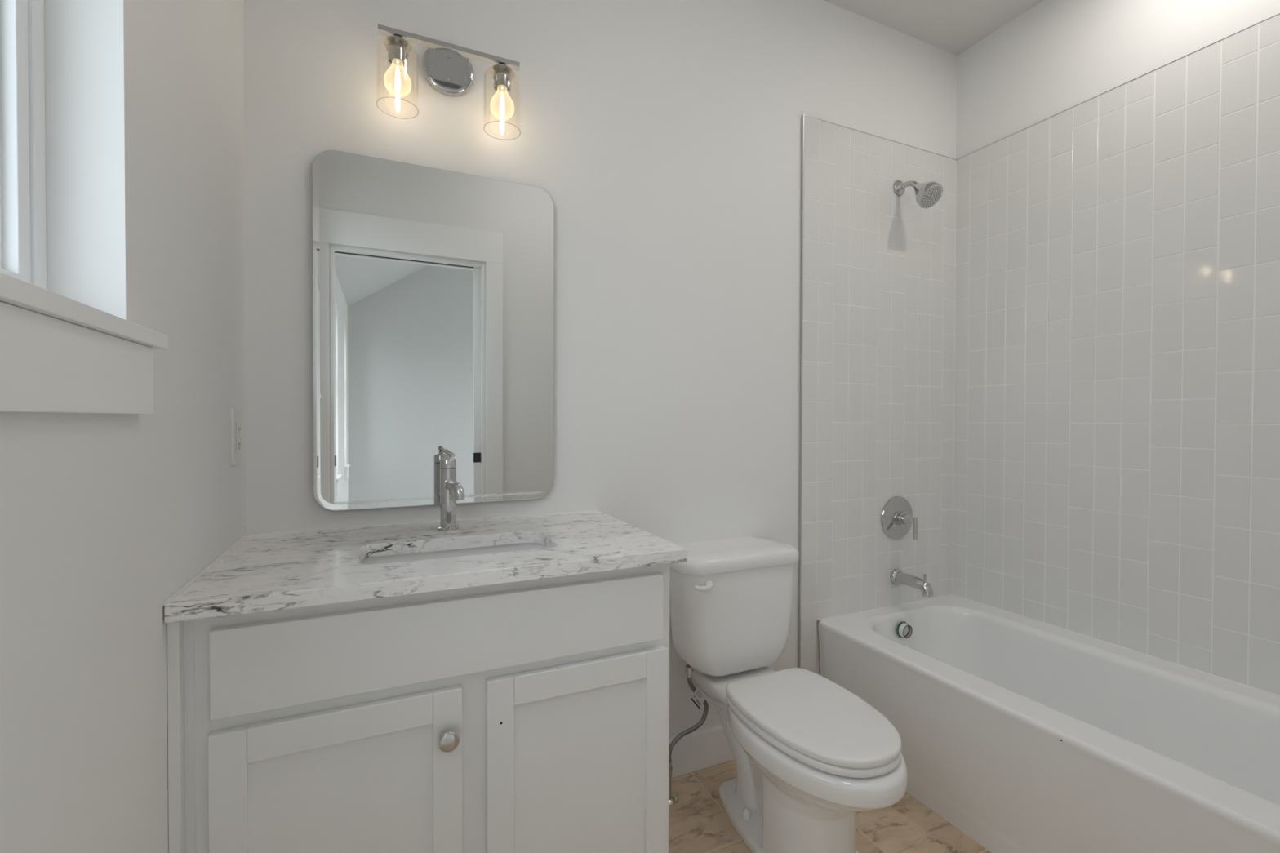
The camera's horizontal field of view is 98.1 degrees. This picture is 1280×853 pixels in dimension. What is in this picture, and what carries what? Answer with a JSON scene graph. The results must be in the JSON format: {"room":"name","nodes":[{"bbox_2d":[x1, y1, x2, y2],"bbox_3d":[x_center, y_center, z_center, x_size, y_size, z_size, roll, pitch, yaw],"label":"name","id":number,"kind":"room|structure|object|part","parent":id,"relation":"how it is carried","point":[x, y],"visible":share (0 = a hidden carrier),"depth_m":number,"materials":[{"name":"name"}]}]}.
{"room":"bathroom","nodes":[
{"label":"bathroom","id":0,"kind":"room"},
{"bbox_2d":[0,0,246,852],"bbox_3d":[-0.159,-0.589,-0.558,0.140,3.545,4.100,0,1,-25],"label":"wall","id":1,"kind":"structure","parent":0,"point":[104,517],"depth_m":0.72,"materials":[{"name":"white paint"}]},
{"bbox_2d":[0,0,168,414],"bbox_3d":[-0.558,-0.570,0.360,0.151,1.117,0.864,0,1,-25],"label":"window","id":2,"kind":"structure","parent":1,"relation":"in","point":[59,353],"depth_m":0.64,"materials":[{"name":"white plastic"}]},
{"bbox_3d":[-0.602,-0.626,0.339,0.038,0.955,0.690,0,1,-25],"label":"sash","id":3,"kind":"part","parent":2,"relation":"part of","materials":[{"name":"white plastic"}]},
{"bbox_3d":[-0.604,-0.626,0.338,0.050,1.005,0.740,0,1,-25],"label":"frame","id":4,"kind":"part","parent":2,"relation":"part of","materials":[{"name":"white plastic"}]},
{"bbox_2d":[230,408,241,466],"bbox_3d":[-0.902,0.022,1.243,0.010,0.126,0.074,0,1,-25],"label":"wall outlet","id":5,"kind":"object","parent":1,"relation":"attached to","point":[235,413],"visible":1,"depth_m":1.23,"materials":[{"name":"white plastic"}]},
{"bbox_2d":[235,421,240,451],"bbox_3d":[-0.899,0.022,1.244,0.003,0.067,0.034,0,1,-25],"label":"receptacle","id":6,"kind":"object","parent":5,"relation":"attached to","point":[237,423],"depth_m":1.24,"materials":[{"name":"white plastic"}]},
{"bbox_2d":[243,0,956,736],"bbox_3d":[0.168,-0.218,1.919,2.799,2.745,0.120,0,1,-25],"label":"wall","id":7,"kind":"structure","parent":0,"point":[663,137],"depth_m":1.75,"materials":[{"name":"white paint"}]},
{"bbox_2d":[311,150,553,510],"bbox_3d":[-0.538,-0.242,1.519,0.616,0.909,0.017,0,1,-25],"label":"wall mirror","id":8,"kind":"object","parent":7,"relation":"attached to","point":[433,288],"visible":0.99,"depth_m":1.50,"materials":[{"name":"clear glass"}]},
{"bbox_2d":[376,23,520,135],"bbox_3d":[-0.496,-0.915,1.455,0.353,0.250,0.152,0,1,-25],"label":"vanity light","id":9,"kind":"object","parent":7,"relation":"attached to","point":[447,68],"visible":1,"depth_m":1.47,"materials":[{"name":"silver metal"}]},
{"bbox_2d":[386,40,408,68],"bbox_3d":[-0.601,-0.922,1.377,0.051,0.044,0.051,0,1,-25],"label":"socket","id":10,"kind":"object","parent":9,"relation":"attached to","point":[397,51],"depth_m":1.36,"materials":[{"name":"silver metal"}]},
{"bbox_3d":[-0.601,-0.867,1.377,0.097,0.154,0.097,0,1,-25],"label":"lamp shade","id":11,"kind":"part","parent":9,"relation":"part of","materials":[{"name":"clear glass"}]},
{"bbox_3d":[-0.544,-0.973,1.454,0.005,0.008,0.072,0,1,-25],"label":"arm","id":12,"kind":"part","parent":9,"relation":"part of","materials":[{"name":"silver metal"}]},
{"bbox_3d":[-0.461,-0.973,1.492,0.005,0.008,0.072,0,1,-25],"label":"arm","id":13,"kind":"part","parent":9,"relation":"part of","materials":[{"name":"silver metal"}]},
{"bbox_2d":[492,68,511,93],"bbox_3d":[-0.368,-0.923,1.483,0.051,0.044,0.051,0,1,-25],"label":"socket","id":14,"kind":"object","parent":9,"relation":"attached to","point":[502,77],"depth_m":1.47,"materials":[{"name":"silver metal"}]},
{"bbox_3d":[-0.368,-0.867,1.484,0.097,0.154,0.097,0,1,-25],"label":"lamp shade","id":15,"kind":"part","parent":9,"relation":"part of","materials":[{"name":"clear glass"}]},
{"bbox_2d":[669,722,734,777],"bbox_3d":[0.221,1.091,1.887,0.811,0.130,0.016,0,1,-25],"label":"baseboard","id":16,"kind":"structure","parent":7,"relation":"attached to","point":[708,746],"depth_m":1.87,"materials":[{"name":"white paint"}]},
{"bbox_2d":[800,115,956,673],"bbox_3d":[0.975,0.007,2.218,0.835,2.293,0.002,0,1,-25],"label":"wall tile","id":17,"kind":"structure","parent":7,"relation":"attached to","point":[878,297],"depth_m":2.19,"materials":[{"name":"white tile"}]},
{"bbox_2d":[881,496,917,540],"bbox_3d":[1.061,0.370,2.209,0.173,0.173,0.094,0,1,-25],"label":"shower valve","id":18,"kind":"object","parent":17,"relation":"attached to","point":[897,519],"visible":1,"depth_m":2.23,"materials":[{"name":"silver metal"}]},
{"bbox_3d":[1.078,0.400,2.174,0.016,0.087,0.016,0,1,-25],"label":"lever","id":19,"kind":"part","parent":18,"relation":"part of","materials":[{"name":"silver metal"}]},
{"bbox_2d":[890,568,933,596],"bbox_3d":[1.074,0.608,2.178,0.065,0.082,0.166,0,1,-25],"label":"tub spout","id":20,"kind":"object","parent":17,"relation":"attached to","point":[898,576],"visible":1,"depth_m":2.16,"materials":[{"name":"silver metal"}]},
{"bbox_2d":[893,180,942,208],"bbox_3d":[1.079,-0.913,2.152,0.095,0.151,0.180,0,1,-25],"label":"shower fixture","id":21,"kind":"object","parent":17,"relation":"attached to","point":[927,194],"visible":1,"depth_m":2.11,"materials":[{"name":"silver metal"}]},
{"bbox_3d":[1.063,-0.946,2.186,0.021,0.049,0.088,0,1,-25],"label":"arm","id":22,"kind":"part","parent":21,"relation":"part of","materials":[{"name":"silver metal"}]},
{"bbox_2d":[668,759,991,852],"bbox_3d":[0.540,1.191,1.141,2.539,0.050,1.640,0,1,-25],"label":"floor","id":23,"kind":"structure","parent":0,"point":[699,823],"depth_m":1.61,"materials":[{"name":"beige tile"}]},
{"bbox_2d":[167,563,670,852],"bbox_3d":[-0.435,0.728,1.277,0.884,0.866,0.566,0,1,-25],"label":"vanity cabinet","id":24,"kind":"object","parent":23,"relation":"on","point":[532,716],"visible":0.94,"depth_m":1.02,"materials":[{"name":"white paint"}]},
{"bbox_3d":[-0.513,0.763,0.971,0.386,0.544,0.020,0,1,-25],"label":"door","id":25,"kind":"part","parent":24,"relation":"part of","materials":[{"name":"white paint"}]},
{"bbox_3d":[-0.514,0.763,0.974,0.292,0.442,0.008,0,1,-25],"label":"panel","id":26,"kind":"part","parent":24,"relation":"part of","materials":[{"name":"white paint"}]},
{"bbox_2d":[163,509,687,623],"bbox_3d":[-0.425,0.277,1.281,0.908,0.032,0.560,0,1,-25],"label":"countertop","id":27,"kind":"structure","parent":24,"relation":"on","point":[271,571],"depth_m":1.12,"materials":[{"name":"white stone"}]},
{"bbox_2d":[437,448,464,530],"bbox_3d":[-0.476,0.161,1.396,0.057,0.205,0.120,0,1,-25],"label":"sink faucet","id":28,"kind":"object","parent":27,"relation":"on","point":[451,491],"visible":1,"depth_m":1.41,"materials":[{"name":"silver metal"}]},
{"bbox_3d":[-0.487,0.071,1.423,0.033,0.026,0.013,1,1,34],"label":"lever","id":29,"kind":"part","parent":28,"relation":"part of","materials":[{"name":"silver metal"}]},
{"bbox_3d":[-0.462,0.158,1.381,0.028,0.048,0.084,0,1,-40],"label":"spout","id":30,"kind":"part","parent":28,"relation":"part of","materials":[{"name":"silver metal"}]},
{"bbox_2d":[360,542,546,564],"bbox_3d":[-0.399,0.368,1.238,0.448,0.147,0.242,0,1,-25],"label":"undermount sink","id":31,"kind":"object","parent":27,"relation":"in","point":[523,546],"visible":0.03,"depth_m":1.33,"materials":[{"name":"white ceramic"}]},
{"bbox_3d":[-0.319,0.395,1.055,0.807,0.143,0.020,0,1,-25],"label":"drawer","id":32,"kind":"part","parent":24,"relation":"part of","materials":[{"name":"white paint"}]},
{"bbox_3d":[-0.350,0.573,1.017,0.037,0.037,0.026,0,1,-25],"label":"knob","id":33,"kind":"part","parent":24,"relation":"part of","materials":[{"name":"silver metal"}]},
{"bbox_3d":[-0.120,0.761,1.151,0.388,0.546,0.020,0,1,-25],"label":"door","id":34,"kind":"part","parent":24,"relation":"part of","materials":[{"name":"white paint"}]},
{"bbox_3d":[-0.121,0.761,1.154,0.294,0.444,0.008,0,1,-25],"label":"panel","id":35,"kind":"part","parent":24,"relation":"part of","materials":[{"name":"white paint"}]},
{"bbox_2d":[669,536,907,852],"bbox_3d":[0.404,0.777,1.573,0.444,0.766,0.754,0,1,-25],"label":"toilet","id":36,"kind":"object","parent":23,"relation":"on","point":[810,753],"visible":1,"depth_m":1.53,"materials":[{"name":"white ceramic"}]},
{"bbox_2d":[668,664,708,804],"bbox_3d":[0.139,0.956,1.748,0.168,0.402,0.062,0,1,-25],"label":"supply hose","id":37,"kind":"object","parent":36,"relation":"attached to","point":[698,697],"visible":0.87,"depth_m":1.74,"materials":[{"name":"metal"}]},
{"bbox_2d":[690,690,702,709],"bbox_3d":[0.177,0.861,1.746,0.041,0.061,0.002,0,1,-23],"label":"tag","id":38,"kind":"object","parent":37,"relation":"attached to","point":[696,697],"depth_m":1.75,"materials":[{"name":"white paper"}]},
{"bbox_3d":[0.188,0.472,1.636,0.071,0.025,0.025,0,1,-25],"label":"flush lever","id":39,"kind":"part","parent":36,"relation":"part of","materials":[{"name":"white plastic"}]},
{"bbox_3d":[0.299,0.606,1.801,0.416,0.330,0.180,0,1,-25],"label":"tank","id":40,"kind":"part","parent":36,"relation":"part of","materials":[{"name":"white ceramic"}]},
{"bbox_3d":[0.294,0.416,1.809,0.444,0.049,0.225,0,1,-25],"label":"tank lid","id":41,"kind":"part","parent":36,"relation":"part of","materials":[{"name":"white ceramic"}]},
{"bbox_3d":[0.412,0.973,1.556,0.360,0.374,0.711,0,1,-25],"label":"bowl","id":42,"kind":"part","parent":36,"relation":"part of","materials":[{"name":"white ceramic"}]},
{"bbox_3d":[0.458,0.773,1.456,0.330,0.020,0.453,0,1,-25],"label":"seat","id":43,"kind":"part","parent":36,"relation":"part of","materials":[{"name":"white plastic"}]},
{"bbox_3d":[0.458,0.750,1.456,0.330,0.023,0.453,0,1,-25],"label":"seat lid","id":44,"kind":"part","parent":36,"relation":"part of","materials":[{"name":"white plastic"}]},
{"bbox_2d":[817,594,1279,852],"bbox_3d":[1.336,0.949,1.534,0.750,0.428,1.573,0,1,-25],"label":"bathtub","id":45,"kind":"object","parent":23,"relation":"on","point":[1024,735],"visible":0.91,"depth_m":1.57,"materials":[{"name":"white ceramic"}]},
{"bbox_2d":[823,0,1043,55],"bbox_3d":[0.536,-1.605,1.134,2.539,0.050,1.580,0,1,-25],"label":"ceiling","id":46,"kind":"structure","parent":0,"point":[953,26],"depth_m":2.15,"materials":[{"name":"white paint"}]},
{"bbox_2d":[955,0,1279,159],"bbox_3d":[1.740,-0.210,1.706,0.120,2.745,1.580,0,1,-25],"label":"wall","id":47,"kind":"structure","parent":0,"point":[1055,56],"depth_m":1.99,"materials":[{"name":"white paint"}]},
{"bbox_2d":[798,13,1279,667],"bbox_3d":[1.301,0.016,1.509,0.843,2.295,1.578,0,1,-25],"label":"trim","id":48,"kind":"structure","parent":47,"relation":"attached to","point":[802,116],"depth_m":2.04,"materials":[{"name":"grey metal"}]},
{"bbox_2d":[951,13,1279,695],"bbox_3d":[1.679,-0.196,1.676,0.002,1.869,1.573,0,1,-25],"label":"wall tile","id":49,"kind":"structure","parent":47,"relation":"attached to","point":[1117,424],"depth_m":1.81,"materials":[{"name":"white tile"}]}
]}

